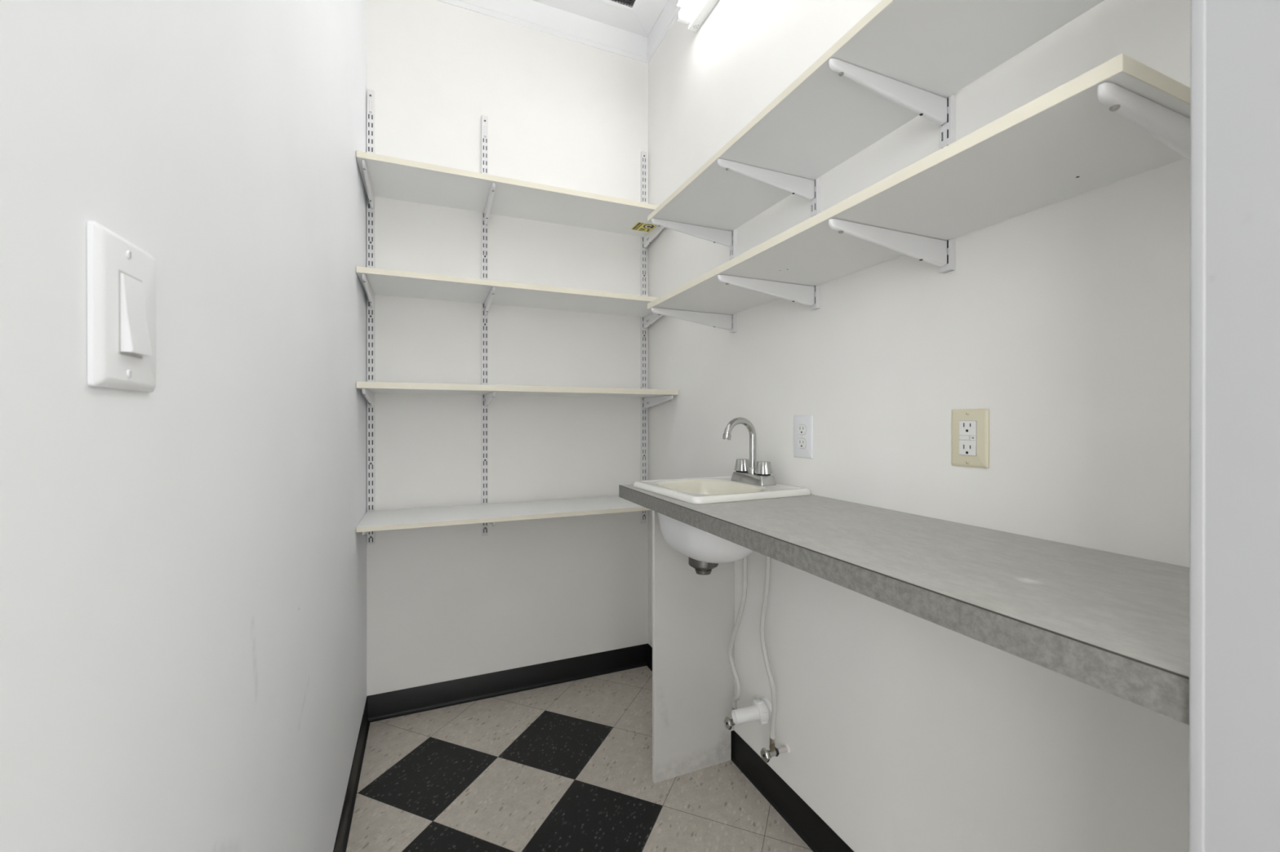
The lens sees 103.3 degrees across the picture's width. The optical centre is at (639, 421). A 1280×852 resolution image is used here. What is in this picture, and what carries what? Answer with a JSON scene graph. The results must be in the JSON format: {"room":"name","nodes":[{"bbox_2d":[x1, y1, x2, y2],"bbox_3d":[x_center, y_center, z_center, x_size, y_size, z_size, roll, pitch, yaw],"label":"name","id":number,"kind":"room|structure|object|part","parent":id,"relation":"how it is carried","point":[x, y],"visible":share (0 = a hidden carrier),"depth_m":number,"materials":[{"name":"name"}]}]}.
{"room":"utility room","nodes":[
{"label":"utility room","id":0,"kind":"room"},
{"bbox_2d":[0,0,366,851],"bbox_3d":[-0.706,-0.366,0.962,0.120,3.090,2.152,0,0,-23],"label":"wall","id":1,"kind":"structure","parent":0,"point":[183,562],"depth_m":0.50,"materials":[{"name":"white paint"}]},
{"bbox_2d":[86,220,155,392],"bbox_3d":[-0.393,-0.082,0.392,0.014,0.116,0.084,0,0,-23],"label":"light switch","id":2,"kind":"object","parent":1,"relation":"attached to","point":[122,275],"visible":1,"depth_m":0.38,"materials":[{"name":"white plastic"}]},
{"bbox_3d":[-0.392,-0.081,0.388,0.002,0.062,0.034,0,0,-23],"label":"frame","id":3,"kind":"part","parent":2,"relation":"part of","materials":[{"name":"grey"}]},
{"bbox_2d":[333,696,369,851],"bbox_3d":[-0.667,1.128,1.042,0.012,0.100,2.034,0,0,-23],"label":"baseboard","id":4,"kind":"structure","parent":1,"relation":"attached to","point":[344,829],"depth_m":1.56,"materials":[{"name":"black plastic"}]},
{"bbox_2d":[436,0,681,63],"bbox_3d":[-0.119,-1.787,1.268,1.201,0.130,2.037,0,0,-23],"label":"trim","id":5,"kind":"structure","parent":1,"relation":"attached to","point":[531,14],"depth_m":2.27,"materials":[{"name":"white paint"}]},
{"bbox_2d":[366,0,648,696],"bbox_3d":[-0.538,-0.369,2.265,1.441,3.090,0.120,0,0,-23],"label":"wall","id":6,"kind":"structure","parent":0,"point":[445,603],"depth_m":2.18,"materials":[{"name":"white paint"}]},
{"bbox_2d":[366,88,374,545],"bbox_3d":[-1.051,-0.404,1.975,0.026,1.772,0.016,0,0,-23],"label":"shelf rail","id":7,"kind":"object","parent":6,"relation":"attached to","point":[370,93],"visible":0.68,"depth_m":1.97,"materials":[{"name":"white metal"}]},
{"bbox_2d":[361,159,373,208],"bbox_3d":[-0.984,-0.849,1.831,0.012,0.051,0.300,0,0,-23],"label":"shelf bracket","id":8,"kind":"object","parent":7,"relation":"attached to","point":[371,196],"visible":1,"depth_m":1.82,"materials":[{"name":"white metal"}]},
{"bbox_2d":[361,274,373,306],"bbox_3d":[-0.984,-0.467,1.832,0.012,0.051,0.300,0,0,-23],"label":"shelf bracket","id":9,"kind":"object","parent":7,"relation":"attached to","point":[369,291],"visible":1,"depth_m":1.81,"materials":[{"name":"white metal"}]},
{"bbox_2d":[361,388,373,406],"bbox_3d":[-0.984,-0.083,1.833,0.012,0.051,0.300,0,0,-23],"label":"shelf bracket","id":10,"kind":"object","parent":7,"relation":"attached to","point":[369,395],"visible":1,"depth_m":1.81,"materials":[{"name":"white metal"}]},
{"bbox_2d":[481,115,488,536],"bbox_3d":[-0.656,-0.401,2.141,0.026,1.774,0.016,0,0,-23],"label":"shelf rail","id":11,"kind":"object","parent":6,"relation":"attached to","point":[484,118],"visible":0.8,"depth_m":2.14,"materials":[{"name":"white metal"}]},
{"bbox_2d":[484,391,495,407],"bbox_3d":[-0.594,-0.083,1.997,0.012,0.051,0.300,0,0,-23],"label":"shelf bracket","id":12,"kind":"object","parent":11,"relation":"attached to","point":[489,397],"visible":1,"depth_m":1.99,"materials":[{"name":"white metal"}]},
{"bbox_2d":[484,182,495,225],"bbox_3d":[-0.594,-0.849,1.995,0.012,0.051,0.300,0,0,-23],"label":"shelf bracket","id":13,"kind":"object","parent":11,"relation":"attached to","point":[486,211],"visible":1,"depth_m":1.99,"materials":[{"name":"white metal"}]},
{"bbox_2d":[484,286,495,315],"bbox_3d":[-0.594,-0.467,1.996,0.012,0.051,0.300,0,0,-23],"label":"shelf bracket","id":14,"kind":"object","parent":11,"relation":"attached to","point":[487,303],"visible":1,"depth_m":1.99,"materials":[{"name":"white metal"}]},
{"bbox_2d":[355,496,650,533],"bbox_3d":[-0.477,0.359,2.035,1.131,0.017,0.319,0,0,-23],"label":"wall shelf","id":15,"kind":"object","parent":6,"relation":"attached to","point":[397,519],"visible":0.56,"depth_m":1.94,"materials":[{"name":"white plastic"}]},
{"bbox_2d":[367,644,647,722],"bbox_3d":[-0.512,1.126,2.207,1.201,0.100,0.012,0,0,-23],"label":"baseboard","id":16,"kind":"structure","parent":6,"relation":"attached to","point":[400,703],"depth_m":2.17,"materials":[{"name":"black plastic"}]},
{"bbox_2d":[355,150,658,237],"bbox_3d":[-0.448,-0.887,2.051,1.198,0.021,0.309,0,0,-23],"label":"wall shelf","id":17,"kind":"object","parent":6,"relation":"attached to","point":[390,177],"visible":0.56,"depth_m":1.98,"materials":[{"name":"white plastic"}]},
{"bbox_2d":[629,222,656,232],"bbox_3d":[0.015,-0.876,2.292,0.094,0.001,0.104,0,0,-23],"label":"sticker","id":18,"kind":"object","parent":17,"relation":"attached to","point":[639,226],"visible":0.98,"depth_m":2.29,"materials":[{"name":"yellow paper"}]},
{"bbox_2d":[631,222,653,231],"bbox_3d":[0.016,-0.876,2.288,0.080,0.001,0.084,0,0,-23],"label":"print","id":19,"kind":"object","parent":18,"relation":"on","point":[640,227],"depth_m":2.29,"materials":[{"name":"yellow paper"}]},
{"bbox_2d":[355,266,658,317],"bbox_3d":[-0.448,-0.504,2.052,1.198,0.020,0.309,0,0,-23],"label":"wall shelf","id":20,"kind":"object","parent":6,"relation":"attached to","point":[382,282],"visible":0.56,"depth_m":1.97,"materials":[{"name":"white plastic"}]},
{"bbox_2d":[356,382,678,397],"bbox_3d":[-0.448,-0.121,2.052,1.198,0.022,0.309,0,0,-23],"label":"wall shelf","id":21,"kind":"object","parent":6,"relation":"attached to","point":[374,387],"visible":0.98,"depth_m":1.93,"materials":[{"name":"white laminate"}]},
{"bbox_2d":[640,151,646,524],"bbox_3d":[0.018,-0.399,2.425,0.026,1.779,0.016,0,0,-23],"label":"shelf rail","id":22,"kind":"object","parent":6,"relation":"attached to","point":[643,154],"visible":0.71,"depth_m":2.42,"materials":[{"name":"white metal"}]},
{"bbox_2d":[643,225,663,248],"bbox_3d":[0.080,-0.850,2.279,0.012,0.051,0.300,0,0,-23],"label":"shelf bracket","id":23,"kind":"object","parent":22,"relation":"attached to","point":[648,238],"visible":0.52,"depth_m":2.33,"materials":[{"name":"white metal"}]},
{"bbox_2d":[643,312,663,328],"bbox_3d":[0.080,-0.467,2.280,0.012,0.051,0.300,0,0,-23],"label":"shelf bracket","id":24,"kind":"object","parent":22,"relation":"attached to","point":[650,319],"visible":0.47,"depth_m":2.34,"materials":[{"name":"white metal"}]},
{"bbox_2d":[643,395,673,408],"bbox_3d":[0.080,-0.083,2.280,0.012,0.051,0.300,0,0,-23],"label":"shelf bracket","id":25,"kind":"object","parent":22,"relation":"attached to","point":[648,402],"visible":1,"depth_m":2.29,"materials":[{"name":"white metal"}]},
{"bbox_2d":[346,666,813,851],"bbox_3d":[0.409,1.180,-0.066,5.966,0.001,5.994,0,0,22],"label":"floor","id":26,"kind":"structure","parent":0,"point":[566,766],"depth_m":1.62,"materials":[{"name":"tile"}]},
{"bbox_2d":[652,510,733,783],"bbox_3d":[0.184,0.710,1.706,0.304,0.934,0.016,0,0,-23],"label":"panel","id":27,"kind":"object","parent":26,"relation":"on","point":[693,613],"visible":0.65,"depth_m":1.69,"materials":[{"name":"paint"}]},
{"bbox_2d":[533,0,668,36],"bbox_3d":[-0.119,-1.847,1.268,1.186,0.010,2.021,0,0,-23],"label":"ceiling","id":28,"kind":"structure","parent":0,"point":[648,11],"depth_m":2.28,"materials":[{"name":"white paint"}]},
{"bbox_2d":[648,0,1191,851],"bbox_3d":[0.512,-0.367,1.474,0.120,3.090,2.152,0,0,-23],"label":"wall","id":29,"kind":"structure","parent":0,"point":[1068,321],"depth_m":1.04,"materials":[{"name":"white paint"}]},
{"bbox_2d":[676,0,718,31],"bbox_3d":[0.474,-1.591,1.287,0.092,0.113,1.510,0,0,-23],"label":"strip light","id":30,"kind":"object","parent":29,"relation":"attached to","point":[693,13],"visible":1,"depth_m":1.92,"materials":[{"name":"white plastic"}]},
{"bbox_2d":[676,0,684,7],"bbox_3d":[0.169,-1.622,1.963,0.054,0.024,0.020,0,0,-23],"label":"socket","id":31,"kind":"object","parent":30,"relation":"attached to","point":[679,2],"depth_m":1.95,"materials":[{"name":"white ceramic"}]},
{"bbox_2d":[676,11,690,24],"bbox_3d":[0.169,-1.562,1.963,0.054,0.024,0.020,0,0,-23],"label":"socket","id":32,"kind":"object","parent":30,"relation":"attached to","point":[680,18],"depth_m":1.96,"materials":[{"name":"white ceramic"}]},
{"bbox_2d":[724,716,734,729],"bbox_3d":[0.321,0.979,1.665,0.086,0.049,0.037,0,0,-23],"label":"shutoff valve","id":33,"kind":"object","parent":29,"relation":"attached to","point":[729,723],"visible":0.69,"depth_m":1.65,"materials":[{"name":"grey metal"}]},
{"bbox_2d":[728,556,747,710],"bbox_3d":[0.317,0.598,1.621,0.028,0.712,0.106,0,0,-19],"label":"supply hose","id":34,"kind":"object","parent":33,"relation":"attached to","point":[737,697],"visible":0.84,"depth_m":1.62,"materials":[{"name":"grey plastic"}]},
{"bbox_2d":[728,227,737,333],"bbox_3d":[0.321,-0.611,1.751,0.016,0.609,0.026,0,0,-23],"label":"shelf rail","id":35,"kind":"object","parent":29,"relation":"attached to","point":[733,248],"visible":0.27,"depth_m":1.74,"materials":[{"name":"white metal"}]},
{"bbox_2d":[651,218,732,246],"bbox_3d":[0.176,-0.627,1.690,0.300,0.051,0.012,0,0,-23],"label":"shelf bracket","id":36,"kind":"object","parent":35,"relation":"attached to","point":[724,237],"visible":1,"depth_m":1.70,"materials":[{"name":"white metal"}]},
{"bbox_2d":[651,307,732,329],"bbox_3d":[0.176,-0.339,1.690,0.300,0.051,0.012,0,0,-23],"label":"shelf bracket","id":37,"kind":"object","parent":35,"relation":"attached to","point":[715,320],"visible":1,"depth_m":1.70,"materials":[{"name":"white metal"}]},
{"bbox_2d":[646,644,853,851],"bbox_3d":[0.429,1.127,1.503,0.012,0.100,2.034,0,0,-23],"label":"baseboard","id":38,"kind":"structure","parent":29,"relation":"attached to","point":[806,823],"depth_m":1.50,"materials":[{"name":"black plastic"}]},
{"bbox_2d":[731,697,771,724],"bbox_3d":[0.348,0.906,1.565,0.118,0.072,0.073,0,0,-23],"label":"drain pipe","id":39,"kind":"object","parent":29,"relation":"attached to","point":[760,712],"visible":0.96,"depth_m":1.56,"materials":[{"name":"white plastic"}]},
{"bbox_2d":[760,742,790,763],"bbox_3d":[0.397,0.964,1.484,0.086,0.049,0.037,0,0,-23],"label":"shutoff valve","id":40,"kind":"object","parent":29,"relation":"attached to","point":[766,755],"visible":1,"depth_m":1.47,"materials":[{"name":"grey metal"}]},
{"bbox_3d":[0.364,0.972,1.470,0.012,0.034,0.037,0,0,-23],"label":"handle","id":41,"kind":"part","parent":40,"relation":"part of","materials":[{"name":"silver metal"}]},
{"bbox_2d":[760,555,777,743],"bbox_3d":[0.374,0.591,1.479,0.057,0.696,0.031,0,0,37],"label":"supply hose","id":42,"kind":"object","parent":40,"relation":"attached to","point":[767,571],"visible":0.83,"depth_m":1.47,"materials":[{"name":"grey plastic"}]},
{"bbox_2d":[793,414,813,458],"bbox_3d":[0.460,0.044,1.433,0.007,0.122,0.078,0,0,-23],"label":"duplex outlet","id":43,"kind":"object","parent":29,"relation":"attached to","point":[802,424],"visible":1,"depth_m":1.43,"materials":[{"name":"white plastic"}]},
{"bbox_2d":[797,438,806,448],"bbox_3d":[0.458,0.064,1.432,0.003,0.029,0.036,0,0,-23],"label":"receptacle","id":44,"kind":"object","parent":43,"relation":"attached to","point":[802,442],"depth_m":1.43,"materials":[{"name":"white plastic"}]},
{"bbox_2d":[797,424,806,435],"bbox_3d":[0.458,0.025,1.432,0.003,0.028,0.034,0,0,-23],"label":"receptacle","id":45,"kind":"object","parent":43,"relation":"attached to","point":[802,428],"depth_m":1.43,"materials":[{"name":"white plastic"}]},
{"bbox_2d":[809,176,821,310],"bbox_3d":[0.478,-0.610,1.379,0.016,0.609,0.026,0,0,-23],"label":"shelf rail","id":46,"kind":"object","parent":29,"relation":"attached to","point":[815,202],"visible":0.29,"depth_m":1.37,"materials":[{"name":"white metal"}]},
{"bbox_2d":[717,159,814,199],"bbox_3d":[0.332,-0.626,1.318,0.300,0.051,0.012,0,0,-23],"label":"shelf bracket","id":47,"kind":"object","parent":46,"relation":"attached to","point":[804,188],"visible":1,"depth_m":1.32,"materials":[{"name":"white metal"}]},
{"bbox_2d":[717,274,814,306],"bbox_3d":[0.332,-0.338,1.319,0.300,0.051,0.012,0,0,-23],"label":"shelf bracket","id":48,"kind":"object","parent":46,"relation":"attached to","point":[804,295],"visible":1,"depth_m":1.32,"materials":[{"name":"white metal"}]},
{"bbox_2d":[647,0,1104,231],"bbox_3d":[0.402,-0.661,1.150,0.302,0.017,1.230,0,0,-23],"label":"wall shelf","id":49,"kind":"object","parent":29,"relation":"attached to","point":[824,118],"visible":0.97,"depth_m":0.99,"materials":[{"name":"white laminate"}]},
{"bbox_2d":[618,484,1189,725],"bbox_3d":[0.381,0.224,1.088,0.421,0.038,1.307,0,0,-23],"label":"countertop","id":50,"kind":"structure","parent":29,"relation":"attached to","point":[1116,624],"depth_m":0.66,"materials":[{"name":"grey laminate"}]},
{"bbox_2d":[633,475,810,575],"bbox_3d":[0.226,0.315,1.482,0.394,0.257,0.394,0,0,-23],"label":"bar sink","id":51,"kind":"object","parent":50,"relation":"in","point":[704,550],"visible":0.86,"depth_m":1.38,"materials":[{"name":"white ceramic"}]},
{"bbox_2d":[722,417,776,486],"bbox_3d":[0.306,0.088,1.522,0.136,0.199,0.156,0,0,-25],"label":"faucet","id":52,"kind":"object","parent":51,"relation":"on","point":[747,471],"visible":1,"depth_m":1.52,"materials":[{"name":"silver metal"}]},
{"bbox_3d":[0.300,0.066,1.519,0.114,0.153,0.020,0,0,-25],"label":"spout","id":53,"kind":"part","parent":52,"relation":"part of","materials":[{"name":"silver metal"}]},
{"bbox_3d":[0.321,0.139,1.585,0.051,0.040,0.051,0,0,-25],"label":"handle","id":54,"kind":"part","parent":52,"relation":"part of","materials":[{"name":"silver metal"}]},
{"bbox_3d":[0.364,0.139,1.493,0.051,0.040,0.051,0,0,-25],"label":"handle","id":55,"kind":"part","parent":52,"relation":"part of","materials":[{"name":"silver metal"}]},
{"bbox_2d":[647,53,1190,315],"bbox_3d":[0.402,-0.374,1.151,0.302,0.019,1.230,0,0,-23],"label":"wall shelf","id":56,"kind":"object","parent":29,"relation":"attached to","point":[1063,144],"visible":0.87,"depth_m":0.78,"materials":[{"name":"white laminate"}]},
{"bbox_2d":[938,92,955,273],"bbox_3d":[0.625,-0.610,1.030,0.016,0.609,0.026,0,0,-23],"label":"shelf rail","id":57,"kind":"object","parent":29,"relation":"attached to","point":[946,131],"visible":0.3,"depth_m":1.02,"materials":[{"name":"white metal"}]},
{"bbox_2d":[828,57,946,124],"bbox_3d":[0.479,-0.625,0.969,0.300,0.051,0.012,0,0,-23],"label":"shelf bracket","id":58,"kind":"object","parent":57,"relation":"attached to","point":[933,107],"visible":1,"depth_m":0.97,"materials":[{"name":"white metal"}]},
{"bbox_2d":[828,218,946,266],"bbox_3d":[0.479,-0.338,0.970,0.300,0.051,0.012,0,0,-23],"label":"shelf bracket","id":59,"kind":"object","parent":57,"relation":"attached to","point":[928,250],"visible":1,"depth_m":0.97,"materials":[{"name":"white metal"}]},
{"bbox_2d":[951,408,989,468],"bbox_3d":[0.644,0.034,0.992,0.010,0.114,0.074,0,0,-23],"label":"outlet","id":60,"kind":"object","parent":29,"relation":"attached to","point":[970,428],"visible":1,"depth_m":0.99,"materials":[{"name":"beige plastic"}]},
{"bbox_2d":[959,421,976,455],"bbox_3d":[0.642,0.034,0.991,0.004,0.067,0.033,0,0,-23],"label":"receptacle","id":61,"kind":"object","parent":60,"relation":"attached to","point":[967,429],"depth_m":0.99,"materials":[{"name":"white plastic"}]},
{"bbox_3d":[0.779,-0.609,0.663,0.016,0.609,0.025,0,0,-23],"label":"shelf rail","id":62,"kind":"object","parent":29,"relation":"attached to","visible":0},
{"bbox_2d":[1097,82,1190,159],"bbox_3d":[0.633,-0.337,0.603,0.300,0.051,0.012,0,0,-23],"label":"shelf bracket","id":63,"kind":"object","parent":62,"relation":"attached to","point":[1171,128],"visible":0.58,"depth_m":0.58,"materials":[{"name":"white metal"}]},
{"bbox_3d":[-0.119,-1.882,1.268,1.201,0.060,2.037,0,0,-23],"label":"ceiling","id":64,"kind":"structure","parent":0,"visible":0},
{"bbox_2d":[595,0,641,13],"bbox_3d":[-0.189,-1.847,1.881,0.620,0.012,0.620,0,0,-23],"label":"ceiling vent","id":65,"kind":"object","parent":64,"relation":"in","point":[631,6],"visible":1,"depth_m":2.24,"materials":[{"name":"white metal"}]},
{"bbox_2d":[612,0,635,5],"bbox_3d":[-0.189,-1.847,1.881,0.571,0.011,0.571,0,0,-23],"label":"grille","id":66,"kind":"object","parent":65,"relation":"attached to","point":[615,2],"depth_m":2.23,"materials":[{"name":"grey metal"}]},
{"bbox_3d":[0.298,-0.365,0.279,1.201,3.090,0.115,0,0,-23],"label":"wall","id":67,"kind":"structure","parent":0,"visible":0},
{"bbox_2d":[1188,0,1279,851],"bbox_3d":[0.113,0.130,0.202,0.775,2.100,0.115,0,0,-23],"label":"door","id":68,"kind":"structure","parent":67,"relation":"in","point":[1234,434],"depth_m":0.38,"materials":[{"name":"grey paint"}]}
]}

